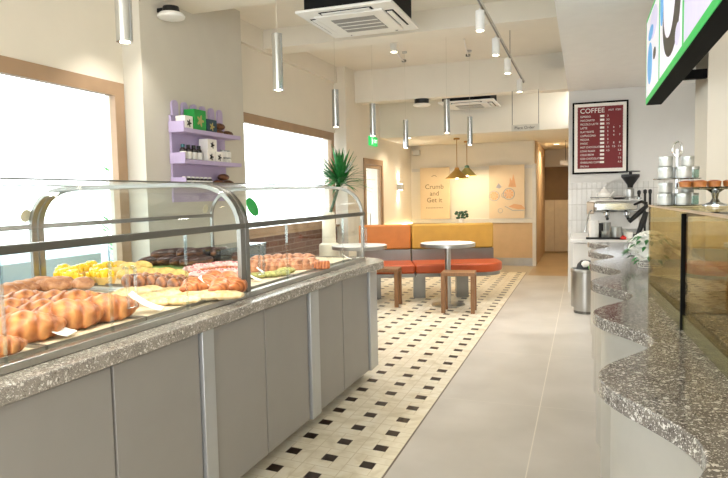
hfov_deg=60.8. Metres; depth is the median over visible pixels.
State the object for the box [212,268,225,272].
pastry
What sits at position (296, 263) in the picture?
cinnamon roll
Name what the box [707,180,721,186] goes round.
tart
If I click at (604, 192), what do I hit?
teapot
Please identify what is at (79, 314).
croissant
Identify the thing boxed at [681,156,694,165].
tin
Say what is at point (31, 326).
croissant
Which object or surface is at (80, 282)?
bun
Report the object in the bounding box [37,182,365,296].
case
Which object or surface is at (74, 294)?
croissant
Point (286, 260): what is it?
cinnamon roll
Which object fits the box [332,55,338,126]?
pendant
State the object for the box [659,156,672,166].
tin
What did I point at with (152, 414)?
base cabinet
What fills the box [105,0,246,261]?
wall
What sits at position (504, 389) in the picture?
floor
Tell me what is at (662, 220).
backsplash
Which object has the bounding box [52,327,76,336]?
price card
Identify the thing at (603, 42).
ceiling
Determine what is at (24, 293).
croissant
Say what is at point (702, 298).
display cabinet
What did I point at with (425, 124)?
wall
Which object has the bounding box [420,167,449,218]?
poster
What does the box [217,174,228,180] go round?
loaf
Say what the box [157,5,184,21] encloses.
ceiling light
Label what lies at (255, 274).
pastry
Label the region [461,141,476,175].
cone pendant
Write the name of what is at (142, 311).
serving tray
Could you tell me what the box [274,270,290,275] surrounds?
pastry
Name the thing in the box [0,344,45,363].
serving tray
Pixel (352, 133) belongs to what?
wall
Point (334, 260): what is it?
serving tray
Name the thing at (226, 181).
loaf
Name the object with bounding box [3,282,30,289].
sausage roll
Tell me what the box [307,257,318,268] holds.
cinnamon roll
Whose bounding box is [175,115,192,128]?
gift box
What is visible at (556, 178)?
door
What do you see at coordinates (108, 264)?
tart
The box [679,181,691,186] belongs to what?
tart
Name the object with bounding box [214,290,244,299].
pastry
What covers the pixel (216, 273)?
croissant
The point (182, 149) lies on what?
bottle
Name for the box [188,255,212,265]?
chocolate eclair
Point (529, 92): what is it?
ceiling
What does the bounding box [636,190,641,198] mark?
coffee tamper
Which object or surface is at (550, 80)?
trim
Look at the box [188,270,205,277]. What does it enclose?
pastry
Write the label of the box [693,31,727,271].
wall
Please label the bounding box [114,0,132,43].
pendant
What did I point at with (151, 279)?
bun
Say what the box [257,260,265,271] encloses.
cinnamon roll
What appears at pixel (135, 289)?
pastry
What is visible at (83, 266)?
tart
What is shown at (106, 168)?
shrub
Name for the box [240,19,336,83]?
trim
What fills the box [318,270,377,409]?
base cabinet
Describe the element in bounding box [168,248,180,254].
chocolate eclair
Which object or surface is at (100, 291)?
serving tray
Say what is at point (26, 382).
countertop
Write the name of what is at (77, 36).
wall
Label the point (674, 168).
tin
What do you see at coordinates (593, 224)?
canister
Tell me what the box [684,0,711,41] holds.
picture
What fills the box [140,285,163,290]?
pastry
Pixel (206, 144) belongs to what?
gift box
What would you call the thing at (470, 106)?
grille
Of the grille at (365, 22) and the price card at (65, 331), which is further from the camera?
the grille at (365, 22)
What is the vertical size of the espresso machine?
0.458 m
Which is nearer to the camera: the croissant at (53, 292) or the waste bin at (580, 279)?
the croissant at (53, 292)
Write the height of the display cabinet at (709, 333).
0.403 m
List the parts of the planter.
planter, stem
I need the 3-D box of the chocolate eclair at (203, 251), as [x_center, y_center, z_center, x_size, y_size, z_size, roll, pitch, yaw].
[-1.080,0.088,4.317,0.068,0.068,0.226,2,5,39]
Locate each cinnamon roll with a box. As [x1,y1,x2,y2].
[250,255,263,259]
[250,259,258,271]
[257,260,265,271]
[263,254,273,259]
[264,259,276,271]
[272,254,282,259]
[275,259,284,269]
[282,253,292,258]
[282,258,291,266]
[289,258,302,270]
[292,253,302,257]
[300,258,309,269]
[302,253,315,257]
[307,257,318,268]
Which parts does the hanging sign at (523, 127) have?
plate, rod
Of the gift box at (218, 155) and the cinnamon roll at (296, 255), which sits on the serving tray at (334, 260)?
the cinnamon roll at (296, 255)
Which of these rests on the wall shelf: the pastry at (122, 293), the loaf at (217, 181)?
the loaf at (217, 181)
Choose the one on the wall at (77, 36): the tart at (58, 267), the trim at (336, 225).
the trim at (336, 225)
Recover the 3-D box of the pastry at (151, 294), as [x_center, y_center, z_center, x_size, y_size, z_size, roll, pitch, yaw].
[-0.970,0.254,2.763,0.166,0.036,0.102,-3,5,-28]
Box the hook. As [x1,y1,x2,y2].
[463,39,469,56]
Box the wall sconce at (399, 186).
[397,184,403,189]
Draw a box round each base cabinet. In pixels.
[0,329,218,477]
[213,290,321,477]
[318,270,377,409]
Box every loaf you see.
[213,180,224,184]
[217,123,224,129]
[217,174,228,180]
[224,180,233,184]
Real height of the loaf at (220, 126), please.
0.060 m
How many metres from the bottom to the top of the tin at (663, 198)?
0.045 m
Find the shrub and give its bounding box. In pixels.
[89,152,112,262]
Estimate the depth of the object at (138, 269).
3.56 m
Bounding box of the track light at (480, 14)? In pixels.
[475,0,524,91]
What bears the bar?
on the floor
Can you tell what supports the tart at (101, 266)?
on the serving tray at (117, 283)
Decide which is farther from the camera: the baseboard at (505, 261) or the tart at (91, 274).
the baseboard at (505, 261)
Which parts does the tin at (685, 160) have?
lid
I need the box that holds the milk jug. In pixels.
[610,226,625,236]
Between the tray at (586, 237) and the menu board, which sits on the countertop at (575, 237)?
the tray at (586, 237)
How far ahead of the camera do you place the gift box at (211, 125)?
5.25 m
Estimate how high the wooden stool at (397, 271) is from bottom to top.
0.455 m
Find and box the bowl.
[623,232,632,238]
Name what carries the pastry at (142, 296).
on the serving tray at (142, 311)
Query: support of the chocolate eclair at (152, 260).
on the liner at (155, 266)
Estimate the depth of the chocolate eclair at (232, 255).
4.34 m
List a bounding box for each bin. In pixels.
[199,242,264,257]
[570,267,590,313]
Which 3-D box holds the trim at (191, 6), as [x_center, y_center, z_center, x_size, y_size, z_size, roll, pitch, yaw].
[-0.310,-1.980,4.558,3.260,0.230,0.450,0,4,19]
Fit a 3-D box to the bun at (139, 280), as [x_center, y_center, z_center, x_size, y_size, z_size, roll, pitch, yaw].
[-1.081,0.212,3.116,0.098,0.078,0.162,2,5,34]
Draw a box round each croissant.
[0,297,33,306]
[0,305,25,316]
[0,310,66,342]
[0,335,27,357]
[3,289,40,298]
[15,298,57,310]
[27,289,67,300]
[32,298,104,329]
[48,289,101,299]
[83,293,138,322]
[179,277,200,291]
[199,274,215,290]
[205,270,221,277]
[208,278,229,291]
[218,271,237,278]
[228,276,247,291]
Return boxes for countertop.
[0,257,383,406]
[570,233,692,243]
[588,242,727,477]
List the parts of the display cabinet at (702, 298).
rail, floor plate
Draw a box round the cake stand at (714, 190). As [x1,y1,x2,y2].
[675,186,727,205]
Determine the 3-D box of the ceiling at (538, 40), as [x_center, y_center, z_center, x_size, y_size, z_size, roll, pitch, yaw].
[0.605,-2.078,2.960,6.050,0.150,10.670,0,4,19]
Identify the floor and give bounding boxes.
[240,252,599,477]
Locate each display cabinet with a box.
[648,205,727,326]
[680,209,727,378]
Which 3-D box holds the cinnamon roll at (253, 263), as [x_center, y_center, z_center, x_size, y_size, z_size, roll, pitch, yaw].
[-0.678,0.164,3.755,0.115,0.076,0.114,-1,4,3]
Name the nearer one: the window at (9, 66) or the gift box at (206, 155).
the window at (9, 66)
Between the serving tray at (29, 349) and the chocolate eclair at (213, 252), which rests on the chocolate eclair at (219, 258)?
the chocolate eclair at (213, 252)
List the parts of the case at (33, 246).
rail, rail, rail, rail, frame, arc frame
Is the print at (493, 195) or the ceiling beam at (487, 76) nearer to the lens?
the ceiling beam at (487, 76)
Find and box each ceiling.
[234,0,561,70]
[377,92,537,103]
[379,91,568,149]
[554,0,695,91]
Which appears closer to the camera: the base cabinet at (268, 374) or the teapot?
the base cabinet at (268, 374)
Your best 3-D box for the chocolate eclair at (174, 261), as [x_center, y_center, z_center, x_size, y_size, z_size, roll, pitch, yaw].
[-1.220,0.145,4.133,0.068,0.068,0.226,0,4,20]
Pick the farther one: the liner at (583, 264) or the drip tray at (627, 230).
the drip tray at (627, 230)
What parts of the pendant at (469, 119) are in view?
cord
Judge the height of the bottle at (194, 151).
0.135 m
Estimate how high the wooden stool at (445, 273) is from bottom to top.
0.455 m
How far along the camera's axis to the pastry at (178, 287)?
2.89 m
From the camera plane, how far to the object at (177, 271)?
3.41 m
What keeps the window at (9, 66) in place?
in the wall
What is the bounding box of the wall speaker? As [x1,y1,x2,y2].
[413,150,419,155]
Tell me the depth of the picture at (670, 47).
3.07 m
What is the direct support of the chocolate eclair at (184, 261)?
on the liner at (155, 266)
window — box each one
[0,55,131,261]
[243,112,335,235]
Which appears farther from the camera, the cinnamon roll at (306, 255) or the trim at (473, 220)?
the trim at (473, 220)
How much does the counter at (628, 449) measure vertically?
0.805 m
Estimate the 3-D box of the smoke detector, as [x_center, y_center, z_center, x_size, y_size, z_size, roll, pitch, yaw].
[0.806,-1.904,8.673,0.250,0.100,0.250,0,4,19]
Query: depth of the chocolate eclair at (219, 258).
4.26 m
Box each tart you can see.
[53,264,69,271]
[53,268,70,275]
[62,270,83,278]
[68,265,82,273]
[77,263,88,275]
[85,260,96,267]
[85,268,100,282]
[89,263,105,268]
[99,261,116,267]
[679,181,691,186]
[693,180,706,186]
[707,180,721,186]
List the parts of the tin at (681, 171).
lid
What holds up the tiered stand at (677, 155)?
on the display cabinet at (702, 298)
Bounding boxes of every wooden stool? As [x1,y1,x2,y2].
[377,267,401,307]
[441,270,476,313]
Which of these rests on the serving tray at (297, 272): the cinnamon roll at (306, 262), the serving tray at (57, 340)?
the cinnamon roll at (306, 262)
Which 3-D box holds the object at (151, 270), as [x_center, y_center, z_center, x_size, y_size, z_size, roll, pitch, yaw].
[-1.192,0.197,3.534,0.127,0.069,0.095,-1,4,6]
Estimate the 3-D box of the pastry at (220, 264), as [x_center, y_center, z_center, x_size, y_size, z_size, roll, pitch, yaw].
[-0.887,0.167,3.793,0.117,0.065,0.091,1,4,25]
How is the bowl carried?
on the countertop at (575, 237)
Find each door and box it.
[363,158,383,224]
[545,167,567,251]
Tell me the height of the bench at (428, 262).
0.930 m
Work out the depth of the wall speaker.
11.63 m
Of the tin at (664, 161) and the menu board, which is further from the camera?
the menu board
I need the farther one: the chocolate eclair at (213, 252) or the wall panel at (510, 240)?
the wall panel at (510, 240)
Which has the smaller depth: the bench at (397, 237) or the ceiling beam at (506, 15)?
the ceiling beam at (506, 15)
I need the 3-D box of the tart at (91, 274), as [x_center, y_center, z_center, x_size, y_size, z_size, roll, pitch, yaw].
[-1.463,0.198,3.382,0.113,0.083,0.113,2,5,42]
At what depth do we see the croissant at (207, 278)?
2.90 m
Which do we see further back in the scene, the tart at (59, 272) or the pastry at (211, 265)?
the pastry at (211, 265)
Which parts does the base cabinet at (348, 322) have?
door, door, post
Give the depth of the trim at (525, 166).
11.37 m
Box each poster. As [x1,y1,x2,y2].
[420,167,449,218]
[489,164,524,218]
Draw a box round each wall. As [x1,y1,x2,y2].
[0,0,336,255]
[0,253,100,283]
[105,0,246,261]
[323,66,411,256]
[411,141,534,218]
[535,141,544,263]
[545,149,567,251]
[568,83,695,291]
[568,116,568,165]
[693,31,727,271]
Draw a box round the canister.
[589,220,598,236]
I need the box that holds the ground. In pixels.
[0,244,112,263]
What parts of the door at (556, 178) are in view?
panel, panel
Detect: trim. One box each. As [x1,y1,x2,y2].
[162,0,291,13]
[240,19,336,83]
[249,224,339,238]
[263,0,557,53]
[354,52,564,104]
[412,165,531,171]
[412,218,531,222]
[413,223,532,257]
[532,164,536,265]
[539,68,567,92]
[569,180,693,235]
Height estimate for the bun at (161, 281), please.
0.076 m
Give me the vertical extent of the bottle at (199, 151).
0.135 m
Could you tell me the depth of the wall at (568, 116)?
8.10 m
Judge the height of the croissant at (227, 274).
0.079 m
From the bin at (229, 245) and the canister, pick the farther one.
the canister
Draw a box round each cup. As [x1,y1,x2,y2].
[601,222,610,230]
[602,231,609,236]
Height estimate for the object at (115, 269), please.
0.070 m
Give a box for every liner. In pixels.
[152,265,183,268]
[576,260,590,269]
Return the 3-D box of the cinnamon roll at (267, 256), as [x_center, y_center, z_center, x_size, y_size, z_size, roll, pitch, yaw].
[-0.639,0.140,4.131,0.107,0.070,0.105,-3,4,-23]
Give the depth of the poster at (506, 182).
11.18 m
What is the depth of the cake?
3.80 m
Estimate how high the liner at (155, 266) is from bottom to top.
0.003 m
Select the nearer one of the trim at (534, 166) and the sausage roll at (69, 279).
the sausage roll at (69, 279)
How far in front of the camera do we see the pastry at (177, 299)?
2.60 m
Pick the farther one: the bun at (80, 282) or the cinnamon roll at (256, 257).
the cinnamon roll at (256, 257)
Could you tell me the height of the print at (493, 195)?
0.147 m
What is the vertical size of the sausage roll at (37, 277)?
0.064 m
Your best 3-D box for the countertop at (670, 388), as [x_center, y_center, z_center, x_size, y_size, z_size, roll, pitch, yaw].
[1.586,0.262,2.857,1.013,0.045,5.790,0,4,19]
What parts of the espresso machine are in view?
panel, cup rail, panel, lever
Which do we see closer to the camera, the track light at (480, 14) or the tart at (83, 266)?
the tart at (83, 266)
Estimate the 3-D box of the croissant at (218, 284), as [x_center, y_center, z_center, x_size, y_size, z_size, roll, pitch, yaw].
[-0.660,0.217,2.861,0.110,0.080,0.189,-2,4,-11]
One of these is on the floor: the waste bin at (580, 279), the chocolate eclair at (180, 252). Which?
the waste bin at (580, 279)
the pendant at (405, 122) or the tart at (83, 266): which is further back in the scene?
the pendant at (405, 122)
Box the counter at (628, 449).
[591,248,702,477]
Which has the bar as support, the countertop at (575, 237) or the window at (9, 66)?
the countertop at (575, 237)
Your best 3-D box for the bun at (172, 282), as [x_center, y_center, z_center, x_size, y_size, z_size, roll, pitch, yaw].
[-0.871,0.218,2.983,0.095,0.076,0.158,2,5,38]
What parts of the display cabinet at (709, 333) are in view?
rail, floor plate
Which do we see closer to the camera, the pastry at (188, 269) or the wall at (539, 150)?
the pastry at (188, 269)
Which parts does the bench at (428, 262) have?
leg, backrest, seat, seat frame, leg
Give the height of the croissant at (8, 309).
0.113 m
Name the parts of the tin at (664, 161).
lid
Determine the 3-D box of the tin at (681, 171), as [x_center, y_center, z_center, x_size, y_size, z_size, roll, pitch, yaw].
[1.275,-0.267,2.472,0.058,0.045,0.058,0,4,19]
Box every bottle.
[180,144,186,158]
[186,145,191,158]
[191,145,196,159]
[197,146,201,159]
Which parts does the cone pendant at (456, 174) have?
lamp shade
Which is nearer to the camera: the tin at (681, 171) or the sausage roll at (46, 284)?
the tin at (681, 171)
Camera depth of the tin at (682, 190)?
2.48 m
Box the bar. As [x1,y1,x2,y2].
[573,243,692,308]
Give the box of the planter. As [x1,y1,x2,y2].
[312,146,371,255]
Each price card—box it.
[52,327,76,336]
[128,291,163,310]
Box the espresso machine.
[584,196,648,235]
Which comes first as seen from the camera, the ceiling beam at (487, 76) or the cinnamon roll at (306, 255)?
the cinnamon roll at (306, 255)
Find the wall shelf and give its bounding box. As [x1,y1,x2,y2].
[168,100,241,201]
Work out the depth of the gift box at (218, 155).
5.36 m
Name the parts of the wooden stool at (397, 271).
seat, leg, leg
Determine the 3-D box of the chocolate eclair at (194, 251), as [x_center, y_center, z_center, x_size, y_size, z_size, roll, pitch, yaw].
[-1.140,0.093,4.256,0.068,0.068,0.226,2,5,37]
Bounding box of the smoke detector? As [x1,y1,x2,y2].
[413,98,430,106]
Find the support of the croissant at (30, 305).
on the serving tray at (57, 340)
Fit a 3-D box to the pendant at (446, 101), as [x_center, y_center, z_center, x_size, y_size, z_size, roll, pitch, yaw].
[0.873,-1.691,6.561,0.066,1.133,0.066,0,4,19]
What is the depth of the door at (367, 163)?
10.00 m
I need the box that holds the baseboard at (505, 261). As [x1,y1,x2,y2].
[496,258,532,265]
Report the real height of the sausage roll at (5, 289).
0.067 m
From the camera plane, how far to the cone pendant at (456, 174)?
10.22 m
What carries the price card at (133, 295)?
on the serving tray at (142, 311)
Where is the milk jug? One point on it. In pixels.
(615, 231)
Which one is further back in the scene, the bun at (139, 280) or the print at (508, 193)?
the print at (508, 193)
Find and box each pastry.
[94,268,116,284]
[107,290,136,295]
[116,286,151,292]
[124,295,149,299]
[136,291,162,297]
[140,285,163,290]
[145,297,167,305]
[155,289,180,296]
[158,286,180,290]
[166,295,200,304]
[174,291,203,295]
[182,265,199,272]
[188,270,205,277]
[188,291,216,300]
[193,263,208,269]
[204,263,216,268]
[212,261,225,267]
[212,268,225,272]
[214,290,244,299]
[224,260,235,267]
[224,267,234,270]
[231,261,237,267]
[251,272,265,278]
[264,271,281,277]
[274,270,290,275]
[277,267,294,272]
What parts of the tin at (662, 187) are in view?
lid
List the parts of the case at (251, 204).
rail, arc frame, rail, frame, rail, arc frame, rail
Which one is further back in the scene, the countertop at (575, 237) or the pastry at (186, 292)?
the countertop at (575, 237)
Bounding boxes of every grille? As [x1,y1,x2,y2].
[331,15,387,32]
[456,104,483,108]
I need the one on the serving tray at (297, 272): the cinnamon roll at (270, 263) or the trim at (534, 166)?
the cinnamon roll at (270, 263)
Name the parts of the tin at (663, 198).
lid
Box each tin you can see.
[657,193,672,204]
[658,167,672,177]
[658,183,672,192]
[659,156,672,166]
[673,167,675,177]
[676,166,691,177]
[676,193,691,203]
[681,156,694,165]
[681,189,693,192]
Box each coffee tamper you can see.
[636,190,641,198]
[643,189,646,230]
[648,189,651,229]
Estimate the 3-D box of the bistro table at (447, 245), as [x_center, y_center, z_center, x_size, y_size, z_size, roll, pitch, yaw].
[0.999,0.416,7.378,0.650,0.745,0.650,0,4,19]
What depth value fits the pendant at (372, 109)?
6.76 m
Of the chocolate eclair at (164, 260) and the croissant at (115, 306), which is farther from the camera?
the chocolate eclair at (164, 260)
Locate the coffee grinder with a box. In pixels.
[618,171,639,198]
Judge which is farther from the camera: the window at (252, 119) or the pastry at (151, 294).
the window at (252, 119)
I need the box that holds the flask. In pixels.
[599,223,602,236]
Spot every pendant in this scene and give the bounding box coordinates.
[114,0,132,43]
[272,14,283,90]
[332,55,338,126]
[369,50,375,135]
[402,51,408,147]
[444,73,449,132]
[445,138,467,178]
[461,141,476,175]
[467,50,472,144]
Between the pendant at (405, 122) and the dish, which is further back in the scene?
the pendant at (405, 122)
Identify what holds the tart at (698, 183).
on the cake stand at (714, 190)
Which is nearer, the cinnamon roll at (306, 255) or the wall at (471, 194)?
the cinnamon roll at (306, 255)
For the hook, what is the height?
0.038 m
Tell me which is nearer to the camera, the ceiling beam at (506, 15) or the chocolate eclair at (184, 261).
the chocolate eclair at (184, 261)
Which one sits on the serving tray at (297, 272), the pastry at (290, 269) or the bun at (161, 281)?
the pastry at (290, 269)
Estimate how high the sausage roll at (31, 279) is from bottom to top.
0.064 m
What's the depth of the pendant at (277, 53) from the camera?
3.91 m
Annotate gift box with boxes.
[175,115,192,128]
[184,109,205,130]
[199,139,216,151]
[202,151,214,160]
[206,119,216,131]
[215,152,222,161]
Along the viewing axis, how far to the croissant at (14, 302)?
2.23 m
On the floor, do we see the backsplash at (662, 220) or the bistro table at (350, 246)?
the bistro table at (350, 246)
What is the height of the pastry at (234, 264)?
0.062 m
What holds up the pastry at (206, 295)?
on the serving tray at (142, 311)
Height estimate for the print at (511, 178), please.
0.240 m
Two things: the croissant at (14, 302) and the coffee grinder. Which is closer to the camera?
the croissant at (14, 302)
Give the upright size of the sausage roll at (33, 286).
0.066 m
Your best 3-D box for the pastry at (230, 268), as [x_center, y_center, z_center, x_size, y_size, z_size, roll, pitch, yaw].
[-0.734,0.189,3.424,0.119,0.067,0.093,-2,4,-17]
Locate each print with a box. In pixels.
[489,183,523,212]
[490,192,497,199]
[504,189,512,197]
[508,175,515,186]
[509,204,524,208]
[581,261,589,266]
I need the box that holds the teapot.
[596,187,614,199]
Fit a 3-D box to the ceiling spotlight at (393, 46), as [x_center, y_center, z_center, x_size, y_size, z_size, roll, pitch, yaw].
[0.334,-2.183,6.939,0.084,0.182,0.084,0,4,19]
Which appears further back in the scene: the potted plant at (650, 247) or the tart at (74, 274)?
the potted plant at (650, 247)
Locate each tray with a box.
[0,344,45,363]
[28,316,145,349]
[41,289,112,292]
[84,276,122,286]
[131,300,213,320]
[251,274,293,288]
[260,263,331,276]
[315,256,355,265]
[586,237,619,238]
[588,229,636,233]
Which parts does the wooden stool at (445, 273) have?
leg, leg, seat, leg, leg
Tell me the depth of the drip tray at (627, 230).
7.13 m
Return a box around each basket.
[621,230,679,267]
[634,257,663,267]
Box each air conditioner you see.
[295,0,418,37]
[438,95,500,109]
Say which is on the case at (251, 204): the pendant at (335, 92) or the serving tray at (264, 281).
the serving tray at (264, 281)
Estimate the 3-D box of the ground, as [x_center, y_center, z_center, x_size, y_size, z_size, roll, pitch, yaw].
[-6.979,0.918,9.456,12.540,0.100,31.000,0,4,19]
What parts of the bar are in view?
door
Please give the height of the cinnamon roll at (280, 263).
0.072 m
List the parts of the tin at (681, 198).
lid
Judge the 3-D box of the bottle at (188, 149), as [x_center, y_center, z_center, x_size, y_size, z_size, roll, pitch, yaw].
[-1.418,-0.693,5.009,0.053,0.135,0.053,0,4,19]
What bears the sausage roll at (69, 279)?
on the serving tray at (100, 291)
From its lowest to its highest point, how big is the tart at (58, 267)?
0.082 m
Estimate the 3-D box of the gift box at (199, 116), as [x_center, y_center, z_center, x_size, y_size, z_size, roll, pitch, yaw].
[-1.388,-0.969,5.103,0.101,0.180,0.165,0,4,19]
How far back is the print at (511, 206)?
11.14 m
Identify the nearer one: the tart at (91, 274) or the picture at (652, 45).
the tart at (91, 274)
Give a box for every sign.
[368,136,377,146]
[511,89,539,131]
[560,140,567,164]
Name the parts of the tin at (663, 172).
lid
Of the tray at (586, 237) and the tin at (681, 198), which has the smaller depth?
the tin at (681, 198)
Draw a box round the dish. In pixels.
[613,196,625,199]
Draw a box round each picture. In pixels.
[646,0,658,97]
[659,0,681,78]
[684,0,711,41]
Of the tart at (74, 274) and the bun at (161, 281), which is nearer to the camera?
the bun at (161, 281)
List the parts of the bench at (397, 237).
leg, backrest, seat, seat frame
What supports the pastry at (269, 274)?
on the serving tray at (264, 281)
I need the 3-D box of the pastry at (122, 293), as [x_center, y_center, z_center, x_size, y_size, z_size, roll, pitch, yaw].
[-1.098,0.253,2.808,0.170,0.037,0.104,0,4,11]
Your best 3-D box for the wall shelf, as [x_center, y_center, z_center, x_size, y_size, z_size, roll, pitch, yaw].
[-1.335,-0.728,5.269,0.161,0.815,0.855,0,4,19]
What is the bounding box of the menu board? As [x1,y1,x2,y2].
[572,100,628,173]
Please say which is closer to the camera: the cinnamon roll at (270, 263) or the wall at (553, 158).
the cinnamon roll at (270, 263)
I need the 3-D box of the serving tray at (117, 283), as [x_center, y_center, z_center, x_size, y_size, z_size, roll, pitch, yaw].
[-1.345,0.226,3.562,0.590,0.018,0.530,0,4,19]
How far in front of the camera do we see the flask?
6.90 m
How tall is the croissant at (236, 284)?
0.079 m
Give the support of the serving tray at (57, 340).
on the case at (33, 246)
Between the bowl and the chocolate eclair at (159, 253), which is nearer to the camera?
the chocolate eclair at (159, 253)
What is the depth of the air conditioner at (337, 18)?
5.07 m
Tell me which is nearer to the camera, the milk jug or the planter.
the milk jug
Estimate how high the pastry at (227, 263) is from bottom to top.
0.066 m
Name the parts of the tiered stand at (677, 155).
plate, plate, handle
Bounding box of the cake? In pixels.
[314,260,329,268]
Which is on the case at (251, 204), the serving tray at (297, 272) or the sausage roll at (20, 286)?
the serving tray at (297, 272)
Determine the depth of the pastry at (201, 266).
3.65 m
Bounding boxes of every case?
[0,177,247,375]
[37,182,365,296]
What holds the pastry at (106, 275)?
on the serving tray at (117, 283)
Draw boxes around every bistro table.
[332,243,386,307]
[420,241,474,307]
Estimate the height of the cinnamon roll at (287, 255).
0.073 m
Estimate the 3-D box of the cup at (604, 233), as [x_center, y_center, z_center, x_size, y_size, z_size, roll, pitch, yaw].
[2.671,-0.050,6.847,0.093,0.075,0.092,0,4,19]
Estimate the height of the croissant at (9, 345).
0.063 m
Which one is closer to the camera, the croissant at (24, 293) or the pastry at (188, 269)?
the croissant at (24, 293)
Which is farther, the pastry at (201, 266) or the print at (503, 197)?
the print at (503, 197)
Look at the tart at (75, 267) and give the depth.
3.53 m
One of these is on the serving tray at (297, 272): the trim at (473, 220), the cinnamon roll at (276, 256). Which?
the cinnamon roll at (276, 256)
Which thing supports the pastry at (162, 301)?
on the serving tray at (142, 311)
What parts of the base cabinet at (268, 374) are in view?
door, door, post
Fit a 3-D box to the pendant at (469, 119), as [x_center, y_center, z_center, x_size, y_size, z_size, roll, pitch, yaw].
[1.322,-1.765,7.759,0.066,1.172,0.066,0,4,19]
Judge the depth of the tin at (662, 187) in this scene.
2.51 m
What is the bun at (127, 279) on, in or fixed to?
in the case at (251, 204)
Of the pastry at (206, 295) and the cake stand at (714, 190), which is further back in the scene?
the pastry at (206, 295)
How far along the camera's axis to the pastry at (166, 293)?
2.77 m
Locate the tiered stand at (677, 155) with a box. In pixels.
[653,141,701,205]
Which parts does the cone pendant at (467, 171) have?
lamp shade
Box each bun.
[71,277,94,288]
[121,272,148,287]
[133,272,160,286]
[146,273,173,285]
[155,274,184,287]
[167,275,194,286]
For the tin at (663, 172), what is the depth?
2.49 m
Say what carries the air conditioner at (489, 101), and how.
attached to the ceiling at (529, 92)
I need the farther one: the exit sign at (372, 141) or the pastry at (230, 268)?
the exit sign at (372, 141)
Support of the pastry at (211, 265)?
on the serving tray at (297, 272)
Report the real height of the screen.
0.570 m
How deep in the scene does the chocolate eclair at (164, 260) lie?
4.15 m
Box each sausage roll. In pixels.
[0,284,19,295]
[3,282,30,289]
[13,280,39,290]
[24,278,41,290]
[30,276,50,278]
[35,277,70,291]
[51,276,73,289]
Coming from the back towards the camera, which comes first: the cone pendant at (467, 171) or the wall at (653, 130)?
the cone pendant at (467, 171)
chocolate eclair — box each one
[138,256,159,265]
[151,248,169,257]
[157,255,176,264]
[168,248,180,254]
[169,255,187,265]
[176,247,193,255]
[179,256,195,265]
[184,248,202,255]
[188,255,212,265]
[202,247,215,254]
[210,247,229,256]
[210,255,223,261]
[223,251,237,260]
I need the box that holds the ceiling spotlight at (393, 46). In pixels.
[390,42,397,52]
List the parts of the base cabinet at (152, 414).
door, door, post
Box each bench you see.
[359,224,414,298]
[410,222,501,297]
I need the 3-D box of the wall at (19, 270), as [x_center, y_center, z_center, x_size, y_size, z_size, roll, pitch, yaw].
[-4.055,0.857,2.565,0.150,0.860,8.000,0,4,19]
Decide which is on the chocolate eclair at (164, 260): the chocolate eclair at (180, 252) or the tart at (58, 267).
the chocolate eclair at (180, 252)
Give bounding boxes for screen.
[646,0,727,104]

